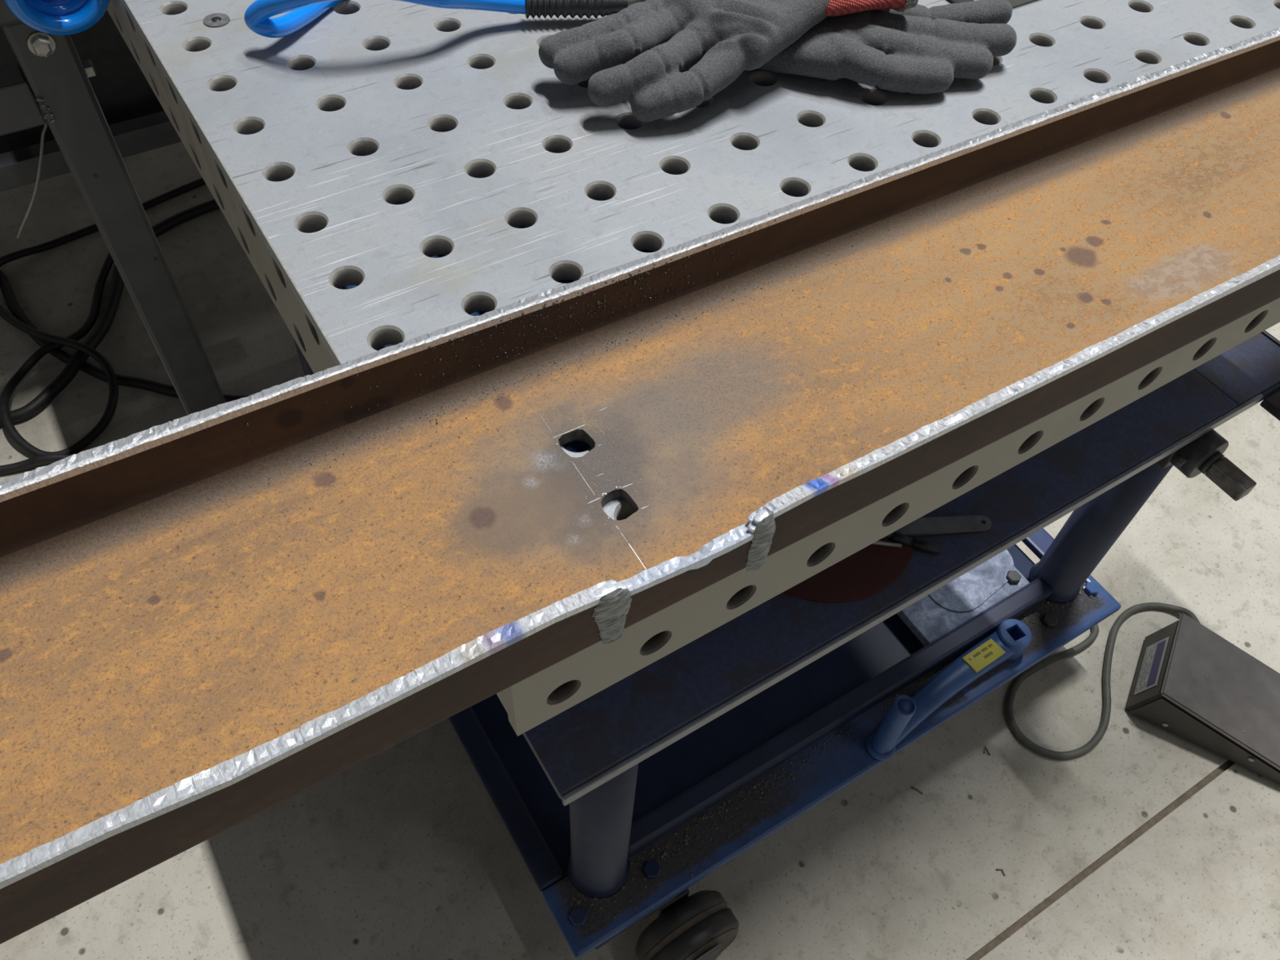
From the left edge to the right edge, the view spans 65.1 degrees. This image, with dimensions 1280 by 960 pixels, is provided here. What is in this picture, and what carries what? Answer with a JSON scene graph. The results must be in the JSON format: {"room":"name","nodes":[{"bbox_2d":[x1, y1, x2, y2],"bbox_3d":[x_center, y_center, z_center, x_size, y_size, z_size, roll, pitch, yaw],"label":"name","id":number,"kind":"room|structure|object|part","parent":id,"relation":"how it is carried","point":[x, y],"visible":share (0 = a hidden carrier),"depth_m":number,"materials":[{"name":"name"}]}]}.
{"room":"metal workshop","nodes":[
{"label":"metal workshop","id":0,"kind":"room"},
{"bbox_2d":[0,142,1279,959],"bbox_3d":[-0.236,-1.102,2.458,10.000,0.100,10.500,-25,58,-20],"label":"floor","id":1,"kind":"structure","parent":0,"point":[1149,842],"depth_m":1.26,"materials":[{"name":"concrete"}]},
{"bbox_2d":[0,453,73,475],"bbox_3d":[-0.906,-0.027,1.528,0.213,0.021,0.020,-8,54,-10],"label":"cable","id":2,"kind":"object","parent":1,"relation":"on","point":[32,462],"visible":0.61,"depth_m":1.52,"materials":[{"name":"black rubber"}]},
{"bbox_2d":[0,177,205,457],"bbox_3d":[-0.951,-0.398,1.790,0.365,0.047,0.860,10,53,5],"label":"cable","id":3,"kind":"object","parent":1,"relation":"on","point":[57,342],"visible":0.86,"depth_m":1.64,"materials":[{"name":"black rubber"}]},
{"bbox_2d":[0,199,219,426],"bbox_3d":[-0.918,-0.318,1.738,0.139,0.035,0.772,19,54,11],"label":"cable","id":4,"kind":"object","parent":1,"relation":"on","point":[96,336],"visible":0.7,"depth_m":1.68,"materials":[{"name":"black rubber"}]},
{"bbox_2d":[0,0,226,414],"bbox_3d":[-0.860,-0.657,1.499,1.320,0.832,1.410,-25,58,-20],"label":"metal stand","id":5,"kind":"object","parent":1,"relation":"on","point":[99,108],"visible":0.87,"depth_m":1.06,"materials":[{"name":"grey paint"}]},
{"bbox_3d":[-0.769,-0.306,0.739,0.666,0.037,0.073,-25,58,-20],"label":"panel","id":6,"kind":"part","parent":5,"relation":"part of","materials":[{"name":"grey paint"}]},
{"bbox_2d":[16,108,47,239],"bbox_3d":[-0.681,-0.400,1.049,0.089,0.336,0.003,-25,58,-20],"label":"wire","id":7,"kind":"object","parent":5,"relation":"hanging from","point":[45,127],"visible":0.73,"depth_m":1.13,"materials":[{"name":"metal"}]},
{"bbox_2d":[4,0,109,35],"bbox_3d":[-0.535,-0.401,0.745,0.312,0.092,0.127,11,53,5],"label":"coiled hose","id":8,"kind":"object","parent":5,"relation":"on","point":[55,17],"visible":1,"depth_m":0.73,"materials":[{"name":"blue plastic"}]},
{"bbox_3d":[-0.908,-0.370,1.284,0.780,0.034,0.030,-25,58,-20],"label":"rail","id":9,"kind":"part","parent":5,"relation":"part of","materials":[{"name":"grey metal"}]},
{"bbox_2d":[0,270,248,402],"bbox_3d":[-0.948,-0.244,1.692,0.816,0.017,0.118,22,55,13],"label":"cable","id":10,"kind":"object","parent":1,"relation":"on","point":[11,303],"visible":0.51,"depth_m":1.64,"materials":[{"name":"black rubber"}]},
{"bbox_2d":[293,330,1279,959],"bbox_3d":[0.094,-0.033,1.222,0.833,0.606,0.950,-25,58,-20],"label":"cart","id":11,"kind":"object","parent":1,"relation":"on","point":[615,805],"depth_m":1.09,"materials":[{"name":"blue paint"}]},
{"bbox_3d":[-0.426,-0.237,1.272,0.067,0.464,0.067,-25,58,-20],"label":"leg","id":12,"kind":"part","parent":11,"relation":"part of","materials":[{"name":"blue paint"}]},
{"bbox_3d":[-0.278,0.194,1.254,0.030,0.013,0.701,-25,58,-20],"label":"rail","id":13,"kind":"part","parent":11,"relation":"part of","materials":[{"name":"blue metal"}]},
{"bbox_3d":[-0.034,0.280,0.903,0.067,0.464,0.067,-25,58,-20],"label":"leg","id":14,"kind":"part","parent":11,"relation":"part of","materials":[{"name":"blue paint"}]},
{"bbox_2d":[106,0,1279,736],"bbox_3d":[-0.035,-0.423,0.945,0.800,0.296,1.200,-25,58,-20],"label":"table","id":15,"kind":"object","parent":11,"relation":"on","point":[388,172],"visible":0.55,"depth_m":0.59,"materials":[{"name":"metal"}]},
{"bbox_3d":[-0.365,-0.323,0.733,0.009,0.082,1.181,-25,58,-20],"label":"panel","id":16,"kind":"part","parent":15,"relation":"part of","materials":[{"name":"metal"}]},
{"bbox_2d":[244,0,645,37],"bbox_3d":[-0.169,-0.358,0.671,0.314,0.051,0.239,35,59,21],"label":"air hose","id":17,"kind":"object","parent":15,"relation":"on","point":[257,15],"visible":0.98,"depth_m":0.64,"materials":[{"name":"blue plastic"}]},
{"bbox_2d":[0,26,1279,944],"bbox_3d":[0.199,-0.114,0.510,1.702,0.045,0.155,-24,58,-20],"label":"channel","id":18,"kind":"object","parent":15,"relation":"on","point":[210,617],"visible":1,"depth_m":0.43,"materials":[{"name":"brown metal"}]},
{"bbox_2d":[758,0,1017,93],"bbox_3d":[0.135,-0.311,0.663,0.226,0.031,0.148,14,53,7],"label":"glove","id":19,"kind":"object","parent":15,"relation":"on","point":[919,49],"visible":0.7,"depth_m":0.62,"materials":[{"name":"fabric"}]},
{"bbox_2d":[538,0,918,122],"bbox_3d":[0.055,-0.292,0.626,0.237,0.054,0.123,-25,58,-20],"label":"glove","id":20,"kind":"object","parent":19,"relation":"on","point":[638,55],"visible":1,"depth_m":0.59,"materials":[{"name":"fabric"}]},
{"bbox_3d":[0.157,-0.325,0.642,0.006,0.031,0.080,-13,55,-13],"label":"cuff trim","id":21,"kind":"part","parent":20,"relation":"part of","materials":[{"name":"fabric"}]},
{"bbox_3d":[0.282,-0.067,0.576,0.800,0.082,0.009,-25,58,-20],"label":"panel","id":22,"kind":"part","parent":15,"relation":"part of","materials":[{"name":"metal"}]},
{"bbox_2d":[950,0,1035,7],"bbox_3d":[0.239,-0.370,0.729,0.067,0.010,0.094,-25,58,-20],"label":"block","id":23,"kind":"object","parent":15,"relation":"on","point":[1014,3],"visible":0.08,"depth_m":0.71,"materials":[{"name":"red"}]},
{"bbox_2d":[471,544,1035,874],"bbox_3d":[0.057,0.050,1.408,0.759,0.006,0.698,-25,58,-20],"label":"tray","id":24,"kind":"object","parent":11,"relation":"on","point":[673,770],"depth_m":1.21,"materials":[{"name":"blue paint"}]},
{"bbox_3d":[0.265,0.306,1.200,0.826,0.013,0.077,-25,58,-20],"label":"plate","id":25,"kind":"part","parent":11,"relation":"part of","materials":[{"name":"blue paint"}]},
{"bbox_2d":[782,535,916,603],"bbox_3d":[0.142,0.030,0.794,0.154,0.004,0.154,-25,58,-20],"label":"disc","id":26,"kind":"object","parent":11,"relation":"on","point":[872,569],"visible":0.09,"depth_m":0.76,"materials":[{"name":"red"}]},
{"bbox_2d":[871,540,902,547],"bbox_3d":[0.173,0.048,0.778,0.061,0.004,0.004,7,53,2],"label":"rod","id":27,"kind":"object","parent":26,"relation":"on","point":[877,543],"visible":0.34,"depth_m":0.78,"materials":[{"name":"metal"}]},
{"bbox_2d":[523,333,1279,799],"bbox_3d":[0.060,-0.239,1.003,0.787,0.010,0.846,-25,58,-20],"label":"shelf","id":28,"kind":"object","parent":11,"relation":"attached to","point":[586,745],"depth_m":0.76,"materials":[{"name":"metal"}]},
{"bbox_2d":[891,531,941,554],"bbox_3d":[0.215,0.049,0.779,0.038,0.012,0.008,12,53,6],"label":"marker pen","id":29,"kind":"object","parent":11,"relation":"on","point":[916,544],"visible":1,"depth_m":0.78,"materials":[{"name":"black plastic"}]},
{"bbox_2d":[883,515,991,537],"bbox_3d":[0.210,0.037,0.788,0.137,0.003,0.018,-3,53,-5],"label":"strap","id":30,"kind":"object","parent":11,"relation":"on","point":[955,524],"visible":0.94,"depth_m":0.79,"materials":[{"name":"grey metal"}]},
{"bbox_3d":[0.378,0.226,1.184,0.266,0.118,0.041,-29,60,-23],"label":"crank handle","id":31,"kind":"part","parent":11,"relation":"part of","materials":[{"name":"blue metal"}]},
{"bbox_3d":[0.318,0.015,1.411,0.177,0.016,0.464,-25,58,-20],"label":"cross plate","id":32,"kind":"part","parent":11,"relation":"part of","materials":[{"name":"silver metal"}]},
{"bbox_2d":[996,618,1031,660],"bbox_3d":[0.467,0.200,1.260,0.041,0.036,0.041,-25,58,-20],"label":"socket","id":33,"kind":"object","parent":11,"relation":"attached to","point":[1014,636],"depth_m":1.24,"materials":[{"name":"blue paint"}]},
{"bbox_3d":[0.396,-0.120,1.530,0.035,0.013,0.701,-25,58,-20],"label":"rail","id":34,"kind":"part","parent":11,"relation":"part of","materials":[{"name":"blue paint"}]},
{"bbox_2d":[1082,578,1090,589],"bbox_3d":[0.595,0.138,1.335,0.014,0.005,0.020,2,53,-2],"label":"ring","id":35,"kind":"object","parent":11,"relation":"on","point":[1087,580],"visible":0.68,"depth_m":1.33,"materials":[{"name":"white metal"}]},
{"bbox_3d":[0.564,-0.004,1.152,0.067,0.464,0.067,-25,58,-20],"label":"leg","id":36,"kind":"part","parent":11,"relation":"part of","materials":[{"name":"blue paint"}]},
{"bbox_2d":[911,786,923,794],"bbox_3d":[0.356,0.399,1.288,0.016,0.002,0.003,27,56,17],"label":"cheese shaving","id":37,"kind":"object","parent":1,"relation":"on","point":[915,788],"visible":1,"depth_m":1.29,"materials":[{"name":"black metal"}]},
{"bbox_2d":[983,746,991,755],"bbox_3d":[0.457,0.359,1.324,0.008,0.002,0.013,-14,55,-14],"label":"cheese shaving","id":38,"kind":"object","parent":1,"relation":"on","point":[989,754],"visible":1,"depth_m":1.32,"materials":[{"name":"black metal"}]},
{"bbox_2d":[1004,602,1279,783],"bbox_3d":[0.733,0.265,1.361,0.453,0.081,0.273,9,53,4],"label":"foot pedal","id":39,"kind":"object","parent":1,"relation":"on","point":[1190,682],"visible":0.89,"depth_m":1.33,"materials":[{"name":"black metal"}]},
{"bbox_3d":[0.628,0.241,1.403,0.352,0.034,0.174,-33,61,-25],"label":"cord","id":40,"kind":"part","parent":39,"relation":"part of","materials":[{"name":"grey rubber"}]},
{"bbox_3d":[0.700,0.254,1.371,0.012,0.043,0.084,25,56,15],"label":"rating plate","id":41,"kind":"part","parent":39,"relation":"part of","materials":[{"name":"silver metal"}]}
]}

